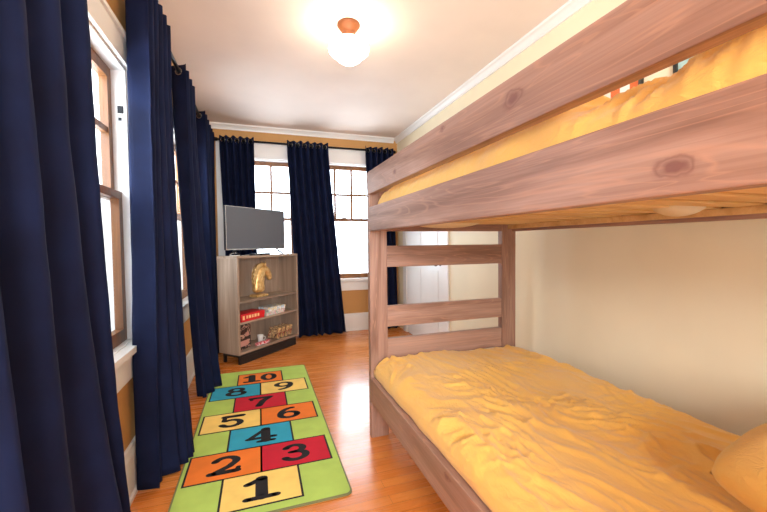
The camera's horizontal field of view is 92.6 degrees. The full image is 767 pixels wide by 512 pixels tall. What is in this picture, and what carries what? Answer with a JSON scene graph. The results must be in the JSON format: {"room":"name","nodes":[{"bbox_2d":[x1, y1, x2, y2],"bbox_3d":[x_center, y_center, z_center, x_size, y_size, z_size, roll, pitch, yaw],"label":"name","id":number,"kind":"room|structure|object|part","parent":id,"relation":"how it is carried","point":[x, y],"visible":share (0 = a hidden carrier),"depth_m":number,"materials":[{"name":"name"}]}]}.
{"room":"bedroom","nodes":[
{"label":"bedroom","id":0,"kind":"room"},
{"bbox_2d":[91,0,191,451],"bbox_3d":[-1.084,-0.155,1.099,0.160,2.595,6.907,-1,2,-19],"label":"wall","id":1,"kind":"structure","parent":0,"point":[125,396],"depth_m":1.71,"materials":[{"name":"paint"}]},
{"bbox_2d":[87,0,136,392],"bbox_3d":[-1.146,-0.218,1.347,0.205,1.595,1.160,-1,2,-19],"label":"window","id":2,"kind":"structure","parent":1,"relation":"in","point":[109,76],"depth_m":1.73,"materials":[{"name":"white paint"}]},
{"bbox_3d":[-1.169,-0.564,1.328,0.035,0.618,0.876,-1,2,-19],"label":"sash","id":3,"kind":"part","parent":2,"relation":"part of","materials":[{"name":"brown wood"}]},
{"bbox_3d":[-1.084,-0.951,1.345,0.034,0.130,1.140,-1,2,-19],"label":"head casing","id":4,"kind":"part","parent":2,"relation":"part of","materials":[{"name":"white paint"}]},
{"bbox_3d":[-1.134,0.063,1.360,0.035,0.714,0.876,-1,2,-19],"label":"sash","id":5,"kind":"part","parent":2,"relation":"part of","materials":[{"name":"brown wood"}]},
{"bbox_3d":[-1.083,-0.232,1.368,0.020,1.310,1.120,-1,2,-19],"label":"casing","id":6,"kind":"part","parent":2,"relation":"part of","materials":[{"name":"white paint"}]},
{"bbox_2d":[124,348,194,505],"bbox_3d":[-0.983,1.006,1.170,0.028,0.229,6.587,-1,2,-19],"label":"baseboard","id":7,"kind":"structure","parent":1,"relation":"attached to","point":[130,452],"depth_m":1.70,"materials":[{"name":"white paint"}]},
{"bbox_2d":[173,122,189,322],"bbox_3d":[-1.694,-0.268,2.955,0.205,1.595,1.060,-1,2,-19],"label":"window","id":8,"kind":"structure","parent":1,"relation":"in","point":[186,315],"depth_m":3.27,"materials":[{"name":"white paint"}]},
{"bbox_3d":[-1.716,-0.614,2.937,0.035,0.618,0.776,-1,2,-19],"label":"sash","id":9,"kind":"part","parent":8,"relation":"part of","materials":[{"name":"brown wood"}]},
{"bbox_3d":[-1.681,0.013,2.969,0.035,0.714,0.776,-1,2,-19],"label":"sash","id":10,"kind":"part","parent":8,"relation":"part of","materials":[{"name":"brown wood"}]},
{"bbox_2d":[171,51,200,116],"bbox_3d":[-1.303,-1.252,2.103,0.105,0.063,4.299,-1,2,-19],"label":"curtain rod","id":11,"kind":"object","parent":1,"relation":"attached to","point":[173,60],"visible":0.02,"depth_m":2.44,"materials":[{"name":"black metal"}]},
{"bbox_2d":[0,0,130,511],"bbox_3d":[-0.754,-0.076,0.785,0.204,2.389,0.777,-1,2,-19],"label":"curtain","id":12,"kind":"object","parent":11,"relation":"hanging from","point":[62,449],"visible":1,"depth_m":0.86,"materials":[{"name":"blue fabric"}]},
{"bbox_2d":[125,0,194,489],"bbox_3d":[-1.135,-0.111,1.899,0.208,2.389,0.472,-1,2,-19],"label":"curtain","id":13,"kind":"object","parent":11,"relation":"hanging from","point":[162,411],"visible":1,"depth_m":1.72,"materials":[{"name":"blue fabric"}]},
{"bbox_2d":[172,64,221,397],"bbox_3d":[-1.439,-0.139,2.789,0.222,2.389,0.445,0,2,5],"label":"curtain","id":14,"kind":"object","parent":11,"relation":"hanging from","point":[204,345],"visible":0.99,"depth_m":2.70,"materials":[{"name":"blue fabric"}]},
{"bbox_2d":[196,111,218,352],"bbox_3d":[-1.777,-0.170,3.769,0.180,2.389,0.730,-1,2,-19],"label":"curtain","id":15,"kind":"object","parent":11,"relation":"hanging from","point":[205,134],"visible":0.69,"depth_m":3.54,"materials":[{"name":"blue fabric"}]},
{"bbox_2d":[130,327,449,511],"bbox_3d":[0.137,1.145,1.555,2.710,0.100,6.907,-1,2,-19],"label":"floor","id":16,"kind":"structure","parent":0,"point":[382,476],"depth_m":2.17,"materials":[{"name":"brown wood"}]},
{"bbox_2d":[217,254,298,364],"bbox_3d":[-1.293,0.507,3.883,0.270,1.041,0.862,0,2,27],"label":"bookcase","id":17,"kind":"object","parent":16,"relation":"on","point":[234,273],"visible":0.88,"depth_m":3.85,"materials":[{"name":"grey wood"}]},
{"bbox_3d":[-1.482,0.483,3.507,0.270,0.919,0.024,0,2,27],"label":"panel","id":18,"kind":"part","parent":17,"relation":"part of","materials":[{"name":"grey wood"}]},
{"bbox_2d":[240,323,250,349],"bbox_3d":[-1.390,0.797,3.612,0.045,0.238,0.186,0,2,20],"label":"game box","id":19,"kind":"object","parent":17,"relation":"on","point":[245,330],"visible":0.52,"depth_m":3.62,"materials":[{"name":"multicoloured cardboard"}]},
{"bbox_2d":[240,309,264,322],"bbox_3d":[-1.365,0.594,3.663,0.178,0.074,0.306,0,2,27],"label":"board game box","id":20,"kind":"object","parent":17,"relation":"on","point":[250,314],"visible":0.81,"depth_m":3.63,"materials":[{"name":"red cardboard"}]},
{"bbox_2d":[240,314,263,322],"bbox_3d":[-1.365,0.610,3.664,0.170,0.041,0.300,0,2,27],"label":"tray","id":21,"kind":"object","parent":20,"relation":"on","point":[248,317],"depth_m":3.58,"materials":[{"name":"red cardboard"}]},
{"bbox_2d":[223,205,284,255],"bbox_3d":[-1.320,-0.253,3.819,0.165,0.482,0.800,0,2,27],"label":"television","id":22,"kind":"object","parent":17,"relation":"on","point":[245,228],"visible":0.99,"depth_m":3.75,"materials":[{"name":"grey plastic"}]},
{"bbox_3d":[-1.299,-0.002,3.865,0.270,0.022,0.862,0,2,27],"label":"panel","id":23,"kind":"part","parent":17,"relation":"part of","materials":[{"name":"grey wood"}]},
{"bbox_3d":[-1.288,0.978,3.899,0.230,0.100,0.802,0,2,27],"label":"frame","id":24,"kind":"part","parent":17,"relation":"part of","materials":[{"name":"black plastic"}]},
{"bbox_3d":[-1.410,0.456,3.939,0.008,0.897,0.813,0,2,27],"label":"panel","id":25,"kind":"part","parent":17,"relation":"part of","materials":[{"name":"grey wood"}]},
{"bbox_2d":[249,261,271,297],"bbox_3d":[-1.281,0.239,3.869,0.110,0.362,0.270,0,2,27],"label":"statue","id":26,"kind":"object","parent":17,"relation":"on","point":[260,270],"visible":1,"depth_m":3.80,"materials":[{"name":"gold metal"}]},
{"bbox_2d":[257,334,265,341],"bbox_3d":[-1.293,0.869,3.864,0.077,0.074,0.064,0,2,16],"label":"cup","id":27,"kind":"object","parent":17,"relation":"on","point":[260,336],"visible":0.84,"depth_m":3.84,"materials":[{"name":"white ceramic"}]},
{"bbox_3d":[-1.292,0.431,3.879,0.254,0.020,0.813,0,2,27],"label":"shelf","id":28,"kind":"part","parent":17,"relation":"part of","materials":[{"name":"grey wood"}]},
{"bbox_3d":[-1.290,0.633,3.886,0.254,0.020,0.813,0,2,27],"label":"shelf","id":29,"kind":"part","parent":17,"relation":"part of","materials":[{"name":"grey wood"}]},
{"bbox_3d":[-1.286,0.916,3.895,0.258,0.022,0.813,0,2,27],"label":"panel","id":30,"kind":"part","parent":17,"relation":"part of","materials":[{"name":"grey wood"}]},
{"bbox_2d":[268,327,280,338],"bbox_3d":[-1.194,0.840,4.008,0.140,0.118,0.065,0,2,27],"label":"box","id":31,"kind":"object","parent":17,"relation":"on","point":[274,332],"visible":1,"depth_m":3.99,"materials":[{"name":"beige cardboard"}]},
{"bbox_2d":[264,308,284,315],"bbox_3d":[-1.230,0.599,3.954,0.176,0.040,0.286,0,2,24],"label":"board game box","id":32,"kind":"object","parent":17,"relation":"on","point":[267,313],"visible":0.53,"depth_m":3.89,"materials":[{"name":"white cardboard"}]},
{"bbox_2d":[258,303,285,310],"bbox_3d":[-1.212,0.557,3.989,0.156,0.040,0.246,1,2,30],"label":"board game box","id":33,"kind":"object","parent":32,"relation":"on","point":[275,306],"visible":0.92,"depth_m":3.93,"materials":[{"name":"white cardboard"}]},
{"bbox_2d":[262,306,284,310],"bbox_3d":[-1.212,0.566,3.989,0.150,0.022,0.240,1,2,30],"label":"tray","id":34,"kind":"object","parent":33,"relation":"on","point":[267,308],"depth_m":3.91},
{"bbox_2d":[274,326,284,336],"bbox_3d":[-1.164,0.838,4.066,0.140,0.118,0.065,0,2,27],"label":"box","id":35,"kind":"object","parent":17,"relation":"on","point":[281,327],"visible":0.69,"depth_m":4.04,"materials":[{"name":"beige cardboard"}]},
{"bbox_2d":[278,324,288,335],"bbox_3d":[-1.135,0.835,4.124,0.140,0.118,0.065,0,2,27],"label":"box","id":36,"kind":"object","parent":17,"relation":"on","point":[285,326],"visible":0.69,"depth_m":4.09,"materials":[{"name":"beige cardboard"}]},
{"bbox_2d":[281,323,291,334],"bbox_3d":[-1.115,0.833,4.186,0.140,0.118,0.065,0,2,27],"label":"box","id":37,"kind":"object","parent":17,"relation":"on","point":[289,325],"visible":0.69,"depth_m":4.15,"materials":[{"name":"beige cardboard"}]},
{"bbox_3d":[-1.105,0.453,4.255,0.270,0.919,0.024,0,2,27],"label":"panel","id":38,"kind":"part","parent":17,"relation":"part of","materials":[{"name":"grey wood"}]},
{"bbox_2d":[168,365,351,511],"bbox_3d":[-0.814,1.067,2.452,0.780,0.011,1.900,-1,2,-19],"label":"rug","id":39,"kind":"object","parent":16,"relation":"on","point":[263,441],"visible":0.98,"depth_m":2.03,"materials":[{"name":"carpet"}]},
{"bbox_2d":[367,0,766,511],"bbox_3d":[0.726,0.315,1.355,1.028,1.560,2.079,-1,2,-19],"label":"bunk bed","id":40,"kind":"object","parent":16,"relation":"on","point":[709,150],"visible":0.76,"depth_m":0.86,"materials":[{"name":"brown wood"}]},
{"bbox_3d":[-0.034,0.294,2.172,0.108,1.560,0.044,-1,2,-19],"label":"post","id":41,"kind":"part","parent":40,"relation":"part of","materials":[{"name":"brown wood"}]},
{"bbox_3d":[0.262,0.814,1.214,0.038,0.138,1.989,-1,2,-19],"label":"rail","id":42,"kind":"part","parent":40,"relation":"part of","materials":[{"name":"brown wood"}]},
{"bbox_3d":[0.399,0.350,2.321,0.804,0.124,0.038,-1,2,-19],"label":"rail","id":43,"kind":"part","parent":40,"relation":"part of","materials":[{"name":"brown wood"}]},
{"bbox_3d":[0.395,-0.006,2.309,0.804,0.126,0.038,-1,2,-19],"label":"rail","id":44,"kind":"part","parent":40,"relation":"part of","materials":[{"name":"brown wood"}]},
{"bbox_3d":[0.401,0.548,2.329,0.804,0.128,0.038,-1,2,-19],"label":"rail","id":45,"kind":"part","parent":40,"relation":"part of","materials":[{"name":"brown wood"}]},
{"bbox_3d":[0.830,0.275,2.465,0.108,1.560,0.044,-1,2,-19],"label":"post","id":46,"kind":"part","parent":40,"relation":"part of","materials":[{"name":"brown wood"}]},
{"bbox_2d":[374,345,752,511],"bbox_3d":[0.732,0.710,1.387,1.014,0.226,1.952,-1,2,-19],"label":"duvet","id":47,"kind":"object","parent":40,"relation":"on","point":[528,431],"visible":0.95,"depth_m":1.30,"materials":[{"name":"yellow fabric"}]},
{"bbox_2d":[710,423,766,511],"bbox_3d":[1.177,0.505,0.797,0.720,0.279,0.552,-1,2,-18],"label":"pillow","id":48,"kind":"object","parent":47,"relation":"on","point":[740,468],"visible":1,"depth_m":0.85,"materials":[{"name":"yellow fabric"}]},
{"bbox_2d":[421,205,706,227],"bbox_3d":[0.716,-0.190,1.352,0.936,0.105,1.949,-1,2,-19],"label":"mattress","id":49,"kind":"object","parent":40,"relation":"on","point":[672,210],"visible":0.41,"depth_m":1.26,"materials":[{"name":"yellow fabric"}]},
{"bbox_2d":[378,25,766,203],"bbox_3d":[0.713,-0.356,1.347,0.954,0.226,1.951,-1,2,-19],"label":"duvet","id":50,"kind":"object","parent":49,"relation":"on","point":[744,57],"visible":0.39,"depth_m":0.71,"materials":[{"name":"yellow fabric"}]},
{"bbox_3d":[0.249,-0.390,1.172,0.038,0.129,1.989,-1,2,-19],"label":"guard rail","id":51,"kind":"part","parent":40,"relation":"part of","materials":[{"name":"brown wood"}]},
{"bbox_3d":[0.252,-0.182,1.179,0.038,0.138,1.989,-1,2,-19],"label":"rail","id":52,"kind":"part","parent":40,"relation":"part of","materials":[{"name":"brown wood"}]},
{"bbox_3d":[1.189,-0.204,1.497,0.038,0.138,1.989,-1,2,-19],"label":"rail","id":53,"kind":"part","parent":40,"relation":"part of","materials":[{"name":"brown wood"}]},
{"bbox_2d":[213,129,397,313],"bbox_3d":[-0.964,-0.283,4.701,2.390,2.595,0.160,-1,2,-19],"label":"wall","id":54,"kind":"structure","parent":0,"point":[354,301],"depth_m":4.70,"materials":[{"name":"paint"}]},
{"bbox_2d":[215,140,293,255],"bbox_3d":[-1.484,-0.453,4.495,1.040,1.850,0.205,-1,2,-19],"label":"window","id":55,"kind":"structure","parent":54,"relation":"in","point":[263,153],"depth_m":4.41,"materials":[{"name":"white paint"}]},
{"bbox_3d":[-1.462,-0.425,4.432,1.000,1.490,0.020,-1,2,-19],"label":"casing","id":56,"kind":"part","parent":55,"relation":"part of","materials":[{"name":"white paint"}]},
{"bbox_3d":[-1.469,-1.272,4.395,1.020,0.205,0.034,-1,2,-19],"label":"head casing","id":57,"kind":"part","parent":55,"relation":"part of","materials":[{"name":"white paint"}]},
{"bbox_3d":[-1.500,-0.797,4.521,0.756,0.728,0.035,-1,2,-19],"label":"sash","id":58,"kind":"part","parent":55,"relation":"part of","materials":[{"name":"brown wood"}]},
{"bbox_3d":[-1.478,-0.079,4.503,0.756,0.784,0.035,-1,2,-19],"label":"sash","id":59,"kind":"part","parent":55,"relation":"part of","materials":[{"name":"brown wood"}]},
{"bbox_2d":[209,122,393,142],"bbox_3d":[-0.943,-1.526,4.555,2.290,0.060,0.055,-1,2,-19],"label":"trim","id":60,"kind":"structure","parent":54,"relation":"attached to","point":[214,125],"depth_m":4.52,"materials":[{"name":"white paint"}]},
{"bbox_2d":[214,137,395,153],"bbox_3d":[-0.898,-1.348,4.545,2.224,0.063,0.105,-1,2,-19],"label":"curtain rod","id":61,"kind":"object","parent":54,"relation":"attached to","point":[215,138],"visible":0.66,"depth_m":4.45,"materials":[{"name":"black metal"}]},
{"bbox_2d":[219,135,256,339],"bbox_3d":[-1.676,-0.189,4.285,0.395,2.389,0.103,-1,2,-19],"label":"curtain","id":62,"kind":"object","parent":61,"relation":"hanging from","point":[237,165],"visible":0.46,"depth_m":4.25,"materials":[{"name":"blue fabric"}]},
{"bbox_2d":[287,140,345,337],"bbox_3d":[-0.822,-0.208,4.551,0.691,2.389,0.140,-1,2,-19],"label":"curtain","id":63,"kind":"object","parent":61,"relation":"hanging from","point":[320,301],"visible":0.98,"depth_m":4.55,"materials":[{"name":"blue fabric"}]},
{"bbox_2d":[365,146,398,328],"bbox_3d":[-0.021,-0.227,4.841,0.444,2.389,0.107,-1,2,-19],"label":"curtain","id":64,"kind":"object","parent":61,"relation":"hanging from","point":[373,159],"visible":0.29,"depth_m":4.87,"materials":[{"name":"blue fabric"}]},
{"bbox_2d":[267,312,368,335],"bbox_3d":[-0.921,0.882,4.653,2.330,0.229,0.028,-1,2,-19],"label":"baseboard","id":65,"kind":"structure","parent":54,"relation":"attached to","point":[353,321],"depth_m":4.84,"materials":[{"name":"white paint"}]},
{"bbox_2d":[328,148,367,290],"bbox_3d":[-0.518,-0.474,4.823,1.040,1.850,0.205,-1,2,-19],"label":"window","id":66,"kind":"structure","parent":54,"relation":"in","point":[345,159],"depth_m":4.80,"materials":[{"name":"white paint"}]},
{"bbox_3d":[-0.503,-1.294,4.723,1.020,0.205,0.034,-1,2,-19],"label":"head casing","id":67,"kind":"part","parent":66,"relation":"part of","materials":[{"name":"white paint"}]},
{"bbox_3d":[-0.535,-0.819,4.848,0.756,0.728,0.035,-1,2,-19],"label":"sash","id":68,"kind":"part","parent":66,"relation":"part of","materials":[{"name":"brown wood"}]},
{"bbox_3d":[-0.513,-0.101,4.831,0.756,0.784,0.035,-1,2,-19],"label":"sash","id":69,"kind":"part","parent":66,"relation":"part of","materials":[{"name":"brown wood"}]},
{"bbox_2d":[158,0,568,137],"bbox_3d":[0.108,-1.509,1.462,2.710,0.100,6.907,-1,2,-19],"label":"ceiling","id":70,"kind":"structure","parent":0,"point":[268,63],"depth_m":2.71,"materials":[{"name":"paint"}]},
{"bbox_2d":[328,17,368,65],"bbox_3d":[-0.223,-1.361,2.354,0.260,0.250,0.260,-1,2,-19],"label":"ceiling light","id":71,"kind":"object","parent":70,"relation":"attached to","point":[347,48],"visible":1,"depth_m":2.29,"materials":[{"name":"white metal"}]},
{"bbox_3d":[-0.223,-1.319,2.356,0.260,0.165,0.260,-1,2,-19],"label":"glass globe","id":72,"kind":"part","parent":71,"relation":"part of","materials":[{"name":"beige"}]},
{"bbox_2d":[397,0,766,435],"bbox_3d":[1.330,-0.209,1.919,0.160,2.595,6.907,-1,2,-19],"label":"wall","id":73,"kind":"structure","parent":0,"point":[674,315],"depth_m":1.82,"materials":[{"name":"beige paint"}]},
{"bbox_2d":[403,231,449,334],"bbox_3d":[0.425,-0.093,4.210,0.085,2.180,1.200,-1,2,-19],"label":"door","id":74,"kind":"structure","parent":73,"relation":"in","point":[421,284],"depth_m":4.14,"materials":[{"name":"white paint"}]},
{"bbox_2d":[394,0,592,143],"bbox_3d":[1.214,-1.454,1.840,0.055,0.060,6.587,-1,2,-19],"label":"trim","id":75,"kind":"structure","parent":73,"relation":"attached to","point":[571,7],"depth_m":2.72,"materials":[{"name":"white paint"}]},
{"bbox_2d":[604,78,643,97],"bbox_3d":[1.225,-0.881,1.900,0.019,0.300,0.240,-1,2,-19],"label":"framed picture","id":76,"kind":"object","parent":73,"relation":"attached to","point":[641,81],"visible":0.02,"depth_m":1.87,"materials":[{"name":"black plastic"}]},
{"bbox_3d":[1.225,-0.881,1.900,0.019,0.300,0.240,-1,2,-19],"label":"frame","id":77,"kind":"part","parent":76,"relation":"part of","materials":[{"name":"black plastic"}]},
{"bbox_2d":[673,56,693,73],"bbox_3d":[1.349,-0.869,1.536,0.019,0.300,0.240,-1,2,-19],"label":"framed picture","id":78,"kind":"object","parent":73,"relation":"attached to","point":[676,67],"visible":0.02,"depth_m":1.63,"materials":[{"name":"black plastic"}]},
{"bbox_3d":[1.349,-0.869,1.536,0.019,0.300,0.240,-1,2,-19],"label":"frame","id":79,"kind":"part","parent":78,"relation":"part of","materials":[{"name":"black plastic"}]},
{"bbox_2d":[678,56,693,69],"bbox_3d":[1.354,-0.869,1.538,0.006,0.272,0.212,-1,2,-19],"label":"print","id":80,"kind":"object","parent":78,"relation":"attached to","point":[680,64],"depth_m":1.62}
]}

